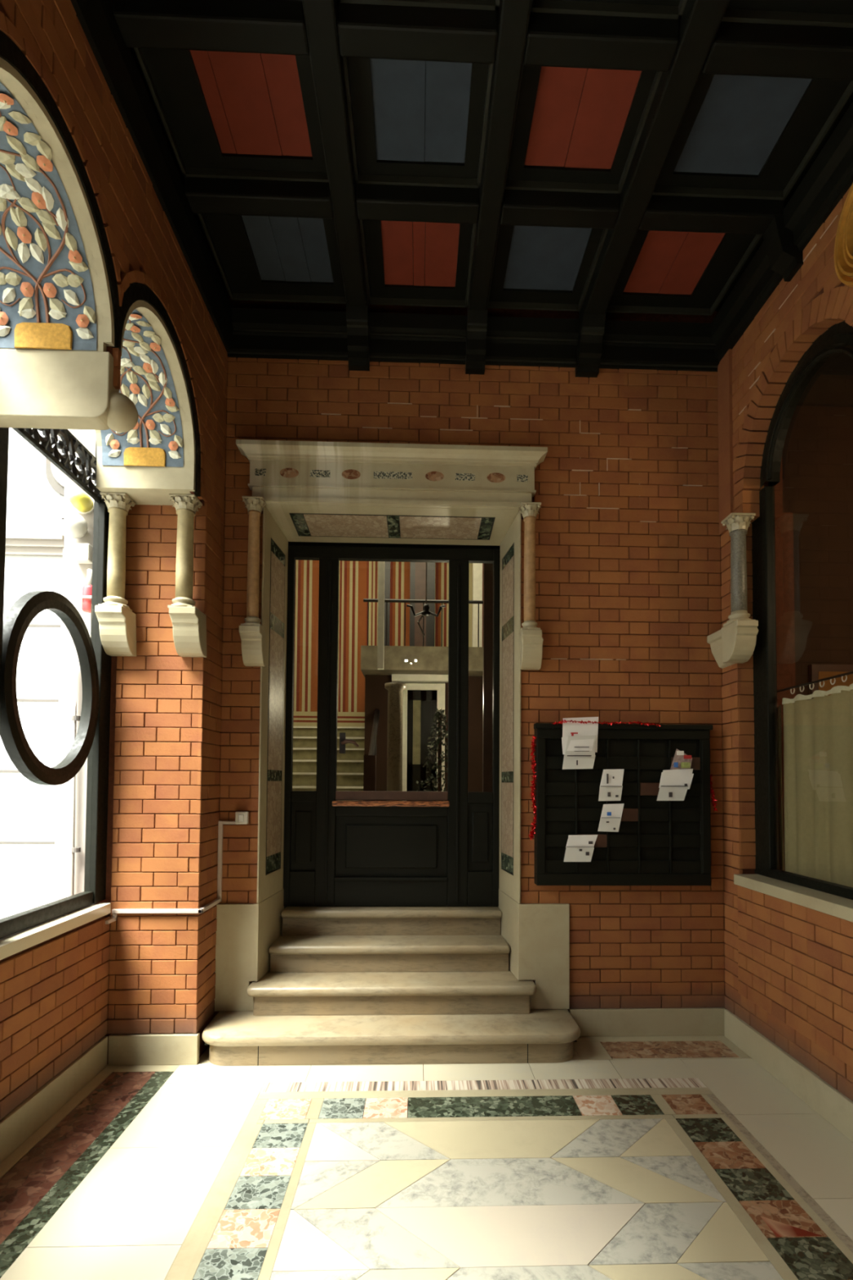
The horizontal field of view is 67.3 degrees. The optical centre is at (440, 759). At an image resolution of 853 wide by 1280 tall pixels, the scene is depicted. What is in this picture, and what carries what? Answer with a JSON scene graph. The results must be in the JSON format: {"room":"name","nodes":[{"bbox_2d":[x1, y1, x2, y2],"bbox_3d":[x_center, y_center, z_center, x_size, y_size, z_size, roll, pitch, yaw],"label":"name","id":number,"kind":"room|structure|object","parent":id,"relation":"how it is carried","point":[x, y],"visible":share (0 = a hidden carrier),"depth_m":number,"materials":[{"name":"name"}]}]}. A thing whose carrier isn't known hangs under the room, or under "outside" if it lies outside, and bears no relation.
{"room":"building entrance hall","nodes":[
{"label":"building entrance hall","id":0,"kind":"room"},
{"bbox_2d":[0,0,227,1119],"bbox_3d":[-1.555,-0.369,0.433,0.778,5.250,6.950,0,-2,-2],"label":"wall","id":1,"kind":"structure","parent":0,"point":[60,994],"depth_m":3.40,"materials":[{"name":"brick"}]},
{"bbox_2d":[0,82,96,350],"bbox_3d":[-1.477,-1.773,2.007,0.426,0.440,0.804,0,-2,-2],"label":"relief","id":2,"kind":"object","parent":1,"relation":"attached to","point":[46,296],"visible":1,"depth_m":2.32,"materials":[{"name":"multicoloured ceramic"}]},
{"bbox_2d":[13,322,72,349],"bbox_3d":[-1.488,-1.587,2.396,0.214,0.095,0.010,0,-2,-2],"label":"basket","id":3,"kind":"object","parent":2,"relation":"on","point":[45,335],"depth_m":2.39,"materials":[{"name":"gold metal"}]},
{"bbox_2d":[0,1035,107,1163],"bbox_3d":[-1.650,1.418,0.130,0.032,0.155,6.476,0,-2,-2],"label":"baseboard","id":4,"kind":"structure","parent":1,"relation":"attached to","point":[16,1126],"depth_m":2.83,"materials":[{"name":"stone"}]},
{"bbox_2d":[0,427,111,938],"bbox_3d":[-1.771,-0.629,2.467,0.064,2.690,2.010,0,-2,-2],"label":"window","id":5,"kind":"structure","parent":1,"relation":"in","point":[91,741],"depth_m":3.12,"materials":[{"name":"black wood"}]},
{"bbox_2d":[0,902,111,959],"bbox_3d":[-1.673,0.666,0.140,0.115,0.054,6.445,0,-2,-2],"label":"sill","id":6,"kind":"structure","parent":1,"relation":"attached to","point":[15,943],"depth_m":2.83,"materials":[{"name":"white stone"}]},
{"bbox_2d":[0,348,138,432],"bbox_3d":[-1.455,-1.407,2.473,0.555,0.256,0.150,0,-2,-2],"label":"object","id":7,"kind":"object","parent":1,"relation":"attached to","point":[60,389],"visible":0.97,"depth_m":2.40,"materials":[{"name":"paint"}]},
{"bbox_2d":[106,391,138,432],"bbox_3d":[-1.250,-1.346,2.481,0.144,0.137,0.144,0,-2,-2],"label":"ball","id":8,"kind":"object","parent":7,"relation":"on","point":[122,416],"depth_m":2.44,"materials":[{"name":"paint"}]},
{"bbox_2d":[66,660,80,897],"bbox_3d":[-1.948,0.916,3.373,0.075,2.884,0.044,0,-2,-2],"label":"drainpipe","id":9,"kind":"object","parent":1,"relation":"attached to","point":[73,717],"visible":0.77,"depth_m":3.39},
{"bbox_2d":[59,512,88,538],"bbox_3d":[-1.955,-1.248,3.416,0.132,0.132,0.156,0,-2,-2],"label":"round lamp","id":10,"kind":"object","parent":1,"relation":"attached to","point":[73,525],"visible":1,"depth_m":3.37,"materials":[{"name":"white plastic"}]},
{"bbox_2d":[68,489,93,514],"bbox_3d":[-1.932,-1.391,3.432,0.110,0.108,0.115,0,-2,-2],"label":"siren","id":11,"kind":"object","parent":1,"relation":"attached to","point":[82,502],"visible":0.95,"depth_m":3.41,"materials":[{"name":"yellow plastic"}]},
{"bbox_2d":[71,542,93,564],"bbox_3d":[-1.924,-1.109,3.446,0.094,0.094,0.071,0,-2,-2],"label":"junction box","id":12,"kind":"object","parent":1,"relation":"attached to","point":[81,553],"visible":0.82,"depth_m":3.41,"materials":[{"name":"white plastic"}]},
{"bbox_2d":[77,568,92,613],"bbox_3d":[-1.884,-0.906,3.434,0.080,0.227,0.083,0,-2,-2],"label":"bottle","id":13,"kind":"object","parent":12,"relation":"hanging from","point":[86,597],"visible":0.7,"depth_m":3.40,"materials":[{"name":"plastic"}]},
{"bbox_2d":[94,492,136,656],"bbox_3d":[-1.709,-0.976,3.388,0.154,0.832,0.170,0,-2,-2],"label":"colonnette","id":14,"kind":"object","parent":1,"relation":"attached to","point":[117,621],"visible":1,"depth_m":3.35,"materials":[{"name":"stone"}]},
{"bbox_2d":[100,309,183,466],"bbox_3d":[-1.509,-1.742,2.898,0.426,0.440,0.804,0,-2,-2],"label":"relief","id":15,"kind":"object","parent":1,"relation":"attached to","point":[156,439],"visible":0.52,"depth_m":3.23,"materials":[{"name":"multicoloured ceramic"}]},
{"bbox_2d":[123,447,165,466],"bbox_3d":[-1.520,-1.556,3.287,0.214,0.095,0.010,0,-2,-2],"label":"basket","id":16,"kind":"object","parent":15,"relation":"on","point":[132,456],"depth_m":3.29,"materials":[{"name":"gold metal"}]},
{"bbox_2d":[70,0,233,352],"bbox_3d":[-1.147,-2.668,0.454,0.070,0.210,6.800,0,-2,-2],"label":"crown molding","id":17,"kind":"structure","parent":1,"relation":"attached to","point":[115,60],"depth_m":2.67,"materials":[{"name":"brown wood"}]},
{"bbox_2d":[107,1032,199,1065],"bbox_3d":[-1.516,1.534,3.390,0.463,0.155,0.034,0,-2,-2],"label":"baseboard","id":18,"kind":"object","parent":1,"relation":"attached to","point":[144,1049],"visible":1,"depth_m":3.37,"materials":[{"name":"stone"}]},
{"bbox_2d":[167,493,206,657],"bbox_3d":[-1.345,-0.973,3.401,0.173,0.832,0.170,0,-2,-2],"label":"colonnette","id":19,"kind":"object","parent":1,"relation":"attached to","point":[188,623],"visible":1,"depth_m":3.36,"materials":[{"name":"stone"}]},
{"bbox_2d":[286,906,391,906],"bbox_3d":[-0.037,1.120,6.497,4.800,0.100,4.140,0,-2,-2],"label":"floor","id":20,"kind":"structure","parent":0,"point":[286,906],"depth_m":4.41,"materials":[{"name":"stone"}]},
{"bbox_2d":[292,725,364,800],"bbox_3d":[-1.611,0.303,7.314,1.680,1.570,2.395,0,-2,-2],"label":"staircase","id":21,"kind":"structure","parent":20,"relation":"on","point":[349,777],"depth_m":7.73,"materials":[{"name":"stone"}]},
{"bbox_2d":[363,708,379,800],"bbox_3d":[-0.711,-0.140,7.290,0.110,2.465,2.502,0,-2,-2],"label":"banister","id":22,"kind":"object","parent":20,"relation":"on","point":[370,760],"visible":0.26,"depth_m":6.03,"materials":[{"name":"brown wood"}]},
{"bbox_2d":[384,682,406,791],"bbox_3d":[-0.427,0.169,5.986,0.200,1.760,0.200,0,-2,-2],"label":"column","id":23,"kind":"structure","parent":20,"relation":"on","point":[395,690],"depth_m":5.94,"materials":[{"name":"stone"}]},
{"bbox_2d":[391,674,448,791],"bbox_3d":[-0.220,0.072,7.209,0.666,2.043,0.180,0,-2,-2],"label":"inner doorcase","id":24,"kind":"object","parent":20,"relation":"on","point":[413,682],"visible":0.52,"depth_m":7.21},
{"bbox_2d":[406,689,437,791],"bbox_3d":[-0.211,0.154,7.256,0.337,1.881,0.060,0,-2,-2],"label":"door","id":25,"kind":"structure","parent":24,"relation":"attached to","point":[422,704],"depth_m":7.25,"materials":[{"name":"black wood"}]},
{"bbox_2d":[416,707,448,791],"bbox_3d":[-0.016,0.289,5.707,0.618,1.505,0.650,0,-2,-2],"label":"tree","id":26,"kind":"object","parent":20,"relation":"on","point":[440,714],"visible":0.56,"depth_m":5.69,"materials":[{"name":"green plant"}]},
{"bbox_2d":[482,563,493,791],"bbox_3d":[0.406,-0.942,5.284,0.100,3.940,0.060,0,-2,-2],"label":"pilaster","id":27,"kind":"object","parent":20,"relation":"on","point":[487,712],"visible":0.21,"depth_m":5.25,"materials":[{"name":"brown wood"}]},
{"bbox_2d":[293,560,497,935],"bbox_3d":[-0.024,-0.820,6.546,5.000,5.300,4.380,0,-2,-2],"label":"wall","id":28,"kind":"structure","parent":0,"point":[357,580],"depth_m":8.62,"materials":[{"name":"paint"}]},
{"bbox_2d":[360,645,483,676],"bbox_3d":[0.674,-1.054,7.780,3.120,0.259,1.720,0,-2,-2],"label":"landing slab","id":29,"kind":"object","parent":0,"point":[397,660],"visible":0.29,"depth_m":6.89,"materials":[{"name":"beige stone"}]},
{"bbox_2d":[377,561,384,669],"bbox_3d":[-0.577,-1.883,6.283,0.060,2.000,0.060,0,-2,-2],"label":"post","id":30,"kind":"object","parent":29,"relation":"on","point":[380,564],"visible":0.64,"depth_m":6.24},
{"bbox_2d":[383,561,435,646],"bbox_3d":[-0.403,-2.148,8.392,0.661,1.918,0.040,0,-2,-2],"label":"screen","id":31,"kind":"object","parent":29,"relation":"on","point":[417,570],"visible":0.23,"depth_m":8.37,"materials":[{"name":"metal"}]},
{"bbox_2d":[363,598,483,647],"bbox_3d":[0.716,-1.472,6.986,3.100,0.521,0.035,0,-2,-2],"label":"rail","id":32,"kind":"object","parent":29,"relation":"on","point":[365,600],"visible":0.37,"depth_m":6.95,"materials":[{"name":"black metal"}]},
{"bbox_2d":[471,563,482,647],"bbox_3d":[0.478,-2.157,8.253,0.120,2.100,0.100,0,-2,-2],"label":"column","id":33,"kind":"structure","parent":29,"relation":"on","point":[477,567],"depth_m":8.20,"materials":[{"name":"beige stone"}]},
{"bbox_2d":[364,675,483,800],"bbox_3d":[0.693,0.080,7.291,3.100,2.043,0.120,0,-2,-2],"label":"wall","id":34,"kind":"structure","parent":0,"point":[375,693],"depth_m":7.21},
{"bbox_2d":[0,1035,852,1279],"bbox_3d":[0.153,1.552,0.301,4.150,0.080,7.100,0,-2,-2],"label":"floor","id":35,"kind":"structure","parent":0,"point":[627,1157],"depth_m":2.44,"materials":[{"name":"white stone"}]},
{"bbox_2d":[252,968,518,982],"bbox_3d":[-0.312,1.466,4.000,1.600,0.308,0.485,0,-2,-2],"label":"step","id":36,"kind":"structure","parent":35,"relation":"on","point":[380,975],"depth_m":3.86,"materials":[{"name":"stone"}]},
{"bbox_2d":[268,935,510,972],"bbox_3d":[-0.313,1.229,4.052,1.478,0.165,0.278,0,-2,-2],"label":"marble step","id":37,"kind":"structure","parent":36,"relation":"on","point":[288,953],"depth_m":3.95,"materials":[{"name":"beige stone"}]},
{"bbox_2d":[280,906,502,935],"bbox_3d":[-0.317,1.070,4.231,1.440,0.167,0.135,0,-2,-2],"label":"marble step","id":38,"kind":"structure","parent":37,"relation":"on","point":[296,921],"depth_m":4.19,"materials":[{"name":"beige stone"}]},
{"bbox_2d":[201,1008,580,1066],"bbox_3d":[-0.259,1.543,3.561,2.055,0.162,0.390,0,-2,-2],"label":"marble step","id":39,"kind":"structure","parent":35,"relation":"on","point":[233,1038],"depth_m":3.41,"materials":[{"name":"beige stone"}]},
{"bbox_2d":[246,980,537,1015],"bbox_3d":[-0.273,1.382,3.701,1.665,0.165,0.120,0,-2,-2],"label":"marble step","id":40,"kind":"structure","parent":39,"relation":"on","point":[420,997],"depth_m":3.67,"materials":[{"name":"beige stone"}]},
{"bbox_2d":[112,0,852,319],"bbox_3d":[0.179,-2.883,0.508,4.150,0.300,7.200,0,-2,-2],"label":"ceiling","id":41,"kind":"structure","parent":0,"point":[595,157],"depth_m":2.83,"materials":[{"name":"brown wood"}]},
{"bbox_2d":[213,295,782,1017],"bbox_3d":[0.035,-0.606,4.096,4.150,4.500,0.502,0,-2,-2],"label":"wall","id":42,"kind":"structure","parent":0,"point":[628,556],"depth_m":3.89,"materials":[{"name":"brick"}]},
{"bbox_2d":[105,820,235,924],"bbox_3d":[-1.411,0.604,3.479,0.706,0.510,0.292,2,-3,-38],"label":"conduit","id":43,"kind":"object","parent":42,"relation":"attached to","point":[220,823],"visible":1,"depth_m":3.43,"materials":[{"name":"paint"}]},
{"bbox_2d":[235,811,248,824],"bbox_3d":[-1.163,0.342,3.748,0.072,0.073,0.037,0,-2,-2],"label":"light switch","id":44,"kind":"object","parent":42,"relation":"attached to","point":[241,817],"visible":1,"depth_m":3.74,"materials":[{"name":"white plastic"}]},
{"bbox_2d":[239,495,266,666],"bbox_3d":[-1.096,-1.042,3.757,0.133,0.975,0.140,0,-2,-2],"label":"colonnette","id":45,"kind":"object","parent":42,"relation":"attached to","point":[252,633],"visible":1,"depth_m":3.73,"materials":[{"name":"stone"}]},
{"bbox_2d":[214,439,569,1011],"bbox_3d":[-0.272,-0.186,4.022,2.077,3.323,0.640,0,-2,-2],"label":"door surround","id":46,"kind":"object","parent":42,"relation":"attached to","point":[312,491],"visible":0.85,"depth_m":3.84,"materials":[{"name":"stone"}]},
{"bbox_2d":[283,542,500,908],"bbox_3d":[-0.321,-0.249,4.343,1.660,2.600,0.165,0,-2,-2],"label":"door","id":47,"kind":"structure","parent":46,"relation":"attached to","point":[407,848],"depth_m":4.31,"materials":[{"name":"black wood"}]},
{"bbox_2d":[226,302,719,378],"bbox_3d":[0.227,-2.503,3.828,3.415,0.285,0.215,0,-2,-2],"label":"crown molding","id":48,"kind":"structure","parent":42,"relation":"attached to","point":[475,340],"depth_m":3.85,"materials":[{"name":"brown wood"}]},
{"bbox_2d":[518,502,543,670],"bbox_3d":[0.537,-1.030,3.815,0.140,0.975,0.140,0,-2,-2],"label":"colonnette","id":49,"kind":"object","parent":42,"relation":"attached to","point":[531,639],"visible":1,"depth_m":3.78,"materials":[{"name":"stone"}]},
{"bbox_2d":[533,723,713,885],"bbox_3d":[1.082,0.266,3.809,1.059,0.950,0.110,0,-2,-2],"label":"notice board","id":50,"kind":"object","parent":42,"relation":"attached to","point":[656,842],"visible":0.88,"depth_m":3.78,"materials":[{"name":"black wood"}]},
{"bbox_2d":[528,736,536,839],"bbox_3d":[0.551,0.166,3.776,0.062,0.619,0.043,0,-2,-2],"label":"tinsel garland","id":51,"kind":"object","parent":50,"relation":"hanging from","point":[531,833],"visible":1,"depth_m":3.78},
{"bbox_2d":[561,716,598,769],"bbox_3d":[0.819,-0.097,3.742,0.221,0.311,0.024,0,-2,-2],"label":"letter","id":52,"kind":"object","parent":50,"relation":"attached to","point":[579,740],"visible":1,"depth_m":3.74,"materials":[{"name":"paper"}]},
{"bbox_2d":[564,835,597,862],"bbox_3d":[0.818,0.517,3.725,0.203,0.156,0.016,0,-2,-2],"label":"letter","id":53,"kind":"object","parent":50,"relation":"attached to","point":[580,848],"visible":1,"depth_m":3.72,"materials":[{"name":"paper"}]},
{"bbox_2d":[551,719,661,726],"bbox_3d":[0.972,-0.214,3.750,0.646,0.039,0.027,0,-2,-2],"label":"tinsel garland","id":54,"kind":"object","parent":50,"relation":"attached to","point":[572,721],"visible":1,"depth_m":3.75},
{"bbox_2d":[597,803,624,831],"bbox_3d":[0.998,0.340,3.739,0.157,0.166,0.012,0,-2,-2],"label":"letter","id":55,"kind":"object","parent":50,"relation":"attached to","point":[611,814],"visible":1,"depth_m":3.74,"materials":[{"name":"paper"}]},
{"bbox_2d":[598,768,624,800],"bbox_3d":[1.002,0.149,3.746,0.153,0.188,0.012,0,-2,-2],"label":"letter","id":56,"kind":"object","parent":50,"relation":"attached to","point":[611,786],"visible":1,"depth_m":3.75,"materials":[{"name":"paper"}]},
{"bbox_2d":[657,748,693,800],"bbox_3d":[1.379,0.089,3.758,0.222,0.306,0.020,0,-2,-2],"label":"letter","id":57,"kind":"object","parent":50,"relation":"attached to","point":[674,784],"visible":1,"depth_m":3.75,"materials":[{"name":"paper"}]},
{"bbox_2d":[710,773,717,812],"bbox_3d":[1.621,0.199,3.815,0.065,0.229,0.037,0,-2,-2],"label":"tinsel garland","id":58,"kind":"object","parent":50,"relation":"hanging from","point":[712,791],"visible":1,"depth_m":3.81},
{"bbox_2d":[568,1007,725,1036],"bbox_3d":[1.235,1.564,3.818,0.940,0.158,0.032,0,-2,-2],"label":"baseboard","id":59,"kind":"structure","parent":42,"relation":"attached to","point":[708,1021],"depth_m":3.80,"materials":[{"name":"stone"}]},
{"bbox_2d":[717,184,852,1101],"bbox_3d":[2.001,-0.720,0.517,0.374,4.500,6.840,0,-2,-2],"label":"wall","id":60,"kind":"structure","parent":0,"point":[788,966],"depth_m":3.46,"materials":[{"name":"brick"}]},
{"bbox_2d":[706,512,758,668],"bbox_3d":[1.692,-0.969,3.726,0.151,0.820,0.375,0,-2,-2],"label":"colonnette","id":61,"kind":"object","parent":60,"relation":"attached to","point":[735,642],"visible":1,"depth_m":3.60,"materials":[{"name":"stone"}]},
{"bbox_2d":[711,102,852,362],"bbox_3d":[1.791,-2.621,0.556,0.160,0.260,6.800,0,-2,-2],"label":"crown molding","id":62,"kind":"structure","parent":60,"relation":"attached to","point":[780,256],"depth_m":3.10,"materials":[{"name":"brown wood"}]},
{"bbox_2d":[724,1008,852,1141],"bbox_3d":[1.830,1.448,0.418,0.032,0.158,6.806,0,-2,-2],"label":"baseboard","id":63,"kind":"structure","parent":60,"relation":"attached to","point":[832,1104],"depth_m":3.10,"materials":[{"name":"stone"}]},
{"bbox_2d":[733,874,852,922],"bbox_3d":[1.869,0.569,0.361,0.140,0.057,6.628,0,-2,-2],"label":"sill","id":64,"kind":"structure","parent":60,"relation":"attached to","point":[834,905],"depth_m":3.08,"materials":[{"name":"stone"}]},
{"bbox_2d":[751,320,852,899],"bbox_3d":[1.879,-0.774,2.552,0.086,2.780,2.410,0,-2,-2],"label":"window","id":65,"kind":"structure","parent":60,"relation":"in","point":[835,340],"depth_m":3.57,"materials":[{"name":"black wood"}]},
{"bbox_2d":[777,671,852,692],"bbox_3d":[1.962,-0.426,2.613,0.014,0.014,2.150,0,-2,-2],"label":"curtain rod","id":66,"kind":"object","parent":60,"relation":"attached to","point":[851,672],"visible":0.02,"depth_m":3.29,"materials":[{"name":"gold metal"}]},
{"bbox_2d":[777,705,784,870],"bbox_3d":[1.914,0.155,3.607,0.009,0.928,0.050,1,-2,-12],"label":"curtain tail","id":67,"kind":"object","parent":66,"relation":"hanging from","point":[779,709],"visible":0.74,"depth_m":3.60,"materials":[{"name":"fabric"}]},
{"bbox_2d":[834,183,852,287],"bbox_3d":[1.761,-2.229,2.579,0.039,0.530,0.530,0,-2,-2],"label":"roundel","id":68,"kind":"object","parent":60,"relation":"attached to","point":[843,248],"visible":1,"depth_m":2.76,"materials":[{"name":"gold wood"}]},
{"bbox_2d":[782,345,852,695],"bbox_3d":[2.791,-0.707,1.876,1.700,4.780,5.700,0,-2,-2],"label":"wall","id":69,"kind":"structure","parent":0,"point":[817,455],"depth_m":4.46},
{"bbox_2d":[808,664,852,699],"bbox_3d":[3.037,0.112,4.382,1.000,1.522,0.034,0,-2,-2],"label":"framed board","id":70,"kind":"object","parent":69,"relation":"attached to","point":[817,672],"visible":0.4,"depth_m":4.38,"materials":[{"name":"brown wood"}]},
{"bbox_3d":[-0.006,-3.520,6.591,5.000,0.100,4.280,0,-2,-2],"label":"ceiling","id":71,"kind":"structure","parent":0,"visible":0},
{"bbox_2d":[406,562,445,636],"bbox_3d":[-0.119,-2.293,5.683,0.345,2.418,0.100,0,-2,-2],"label":"chandelier","id":72,"kind":"object","parent":71,"relation":"hanging from","point":[425,612],"visible":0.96,"depth_m":5.64,"materials":[{"name":"metal"}]},
{"label":"outside","id":73,"kind":"structure","parent":0,"visible":0},
{"bbox_3d":[-8.022,2.292,1.137,12.080,0.100,15.000,0,-2,-2],"label":"ground","id":74,"kind":"structure","parent":73,"visible":0},
{"bbox_2d":[0,882,52,917],"bbox_3d":[-3.929,1.722,4.806,3.289,1.370,1.600,0,-2,-2],"label":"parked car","id":75,"kind":"object","parent":74,"relation":"on","point":[15,897],"visible":0.02,"depth_m":5.30,"materials":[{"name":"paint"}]},
{"bbox_2d":[0,427,66,900],"bbox_3d":[-5.873,-2.450,6.035,6.650,9.750,0.500,0,-2,-2],"label":"building","id":76,"kind":"structure","parent":74,"relation":"on","point":[36,487],"depth_m":5.90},
{"bbox_3d":[1.994,-0.441,1.723,0.006,0.042,0.038,0,-2,-2],"label":"curtain ring","id":77,"kind":"object","parent":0,"visible":0},
{"bbox_2d":[782,683,852,887],"bbox_3d":[1.949,0.112,2.546,0.053,0.980,2.056,0,-2,-2],"label":"cafe curtain","id":78,"kind":"object","parent":77,"relation":"hanging from","point":[818,731],"visible":0.98,"depth_m":3.24,"materials":[{"name":"fabric"}]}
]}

